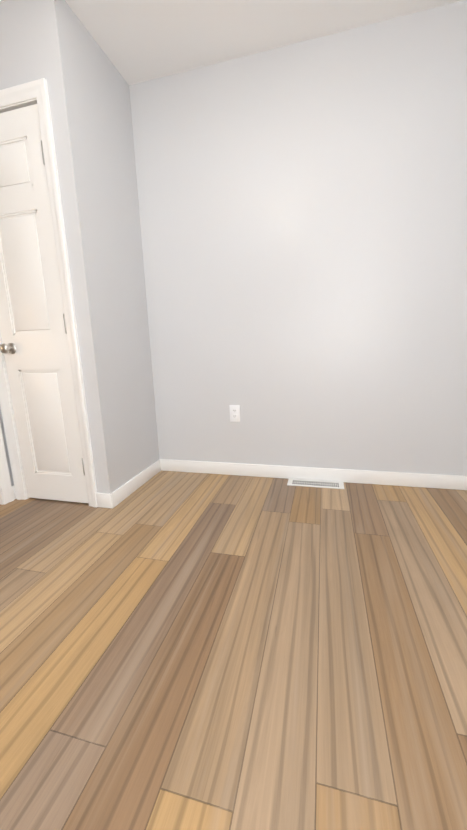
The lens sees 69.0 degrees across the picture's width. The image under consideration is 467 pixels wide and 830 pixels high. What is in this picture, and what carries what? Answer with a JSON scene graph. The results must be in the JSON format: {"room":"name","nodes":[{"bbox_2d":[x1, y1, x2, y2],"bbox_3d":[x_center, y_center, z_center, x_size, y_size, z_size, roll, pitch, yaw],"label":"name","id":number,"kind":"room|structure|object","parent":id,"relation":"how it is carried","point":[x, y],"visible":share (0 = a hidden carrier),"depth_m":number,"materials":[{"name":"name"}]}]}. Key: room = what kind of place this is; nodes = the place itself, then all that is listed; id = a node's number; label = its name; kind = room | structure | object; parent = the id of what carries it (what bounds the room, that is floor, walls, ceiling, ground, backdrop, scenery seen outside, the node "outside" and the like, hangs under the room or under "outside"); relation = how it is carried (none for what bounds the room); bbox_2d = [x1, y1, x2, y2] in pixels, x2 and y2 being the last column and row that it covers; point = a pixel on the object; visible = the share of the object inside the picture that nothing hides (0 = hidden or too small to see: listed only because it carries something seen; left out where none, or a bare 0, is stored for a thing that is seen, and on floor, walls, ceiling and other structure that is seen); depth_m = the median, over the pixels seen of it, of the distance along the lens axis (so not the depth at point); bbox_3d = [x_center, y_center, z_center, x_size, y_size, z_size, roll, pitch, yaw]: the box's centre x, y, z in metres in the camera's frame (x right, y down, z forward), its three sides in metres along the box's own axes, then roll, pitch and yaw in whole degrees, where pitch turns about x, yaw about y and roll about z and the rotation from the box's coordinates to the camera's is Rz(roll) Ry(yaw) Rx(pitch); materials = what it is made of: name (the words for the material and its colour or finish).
{"room":"empty bedroom","nodes":[
{"label":"empty bedroom","id":0,"kind":"room"},
{"bbox_2d":[0,409,13,485],"bbox_3d":[-1.578,-0.578,1.438,0.115,2.440,1.196,1,12,15],"label":"wall","id":1,"kind":"structure","parent":0,"point":[6,450],"depth_m":2.05,"materials":[{"name":"paint"}]},
{"bbox_2d":[0,78,96,507],"bbox_3d":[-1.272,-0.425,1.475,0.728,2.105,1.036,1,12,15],"label":"door frame","id":2,"kind":"structure","parent":1,"relation":"attached to","point":[31,90],"depth_m":1.78,"materials":[{"name":"paint"}]},
{"bbox_2d":[0,0,121,493],"bbox_3d":[-1.056,-0.680,1.849,0.685,2.440,0.115,1,12,15],"label":"wall","id":3,"kind":"structure","parent":0,"point":[37,41],"depth_m":1.64,"materials":[{"name":"paint"}]},
{"bbox_2d":[0,104,88,502],"bbox_3d":[-1.086,-0.477,1.862,0.452,2.018,0.161,1,12,15],"label":"closet door","id":4,"kind":"structure","parent":3,"relation":"in","point":[34,348],"depth_m":1.84,"materials":[{"name":"paint"}]},
{"bbox_2d":[71,9,158,484],"bbox_3d":[-0.704,-0.737,2.066,0.115,2.440,0.495,1,12,15],"label":"wall","id":5,"kind":"structure","parent":0,"point":[106,107],"depth_m":1.98,"materials":[{"name":"paint"}]},
{"bbox_2d":[100,459,163,508],"bbox_3d":[-0.634,0.433,2.208,0.039,0.088,0.584,1,12,15],"label":"baseboard","id":6,"kind":"structure","parent":5,"relation":"attached to","point":[116,497],"depth_m":2.10,"materials":[{"name":"paint"}]},
{"bbox_2d":[0,0,462,84],"bbox_3d":[-1.141,-1.569,-0.133,4.319,0.100,4.770,1,12,15],"label":"ceiling","id":7,"kind":"structure","parent":0,"point":[138,41],"depth_m":1.68,"materials":[{"name":"paint"}]},
{"bbox_2d":[0,470,466,829],"bbox_3d":[-1.055,0.918,0.376,4.319,0.100,4.770,1,12,15],"label":"floor","id":8,"kind":"structure","parent":0,"point":[190,651],"depth_m":0.98,"materials":[{"name":"brown wood"}]},
{"bbox_2d":[287,479,343,488],"bbox_3d":[0.525,0.440,2.180,0.350,0.006,0.106,1,12,15],"label":"floor vent","id":9,"kind":"object","parent":8,"relation":"in","point":[316,483],"visible":1,"depth_m":2.17,"materials":[{"name":"metal"}]},
{"bbox_2d":[129,0,466,475],"bbox_3d":[-0.515,-0.796,2.325,4.319,2.440,0.115,1,12,15],"label":"wall","id":10,"kind":"structure","parent":0,"point":[303,213],"depth_m":1.98,"materials":[{"name":"paint"}]},
{"bbox_2d":[229,405,239,421],"bbox_3d":[0.008,-0.011,2.289,0.070,0.115,0.009,1,12,15],"label":"electrical outlet","id":11,"kind":"object","parent":10,"relation":"attached to","point":[234,413],"visible":1,"depth_m":2.29,"materials":[{"name":"plastic"}]},
{"bbox_2d":[160,459,466,489],"bbox_3d":[0.456,0.386,2.251,2.075,0.088,0.018,1,12,15],"label":"baseboard","id":12,"kind":"structure","parent":10,"relation":"attached to","point":[457,482],"depth_m":2.21,"materials":[{"name":"paint"}]}
]}

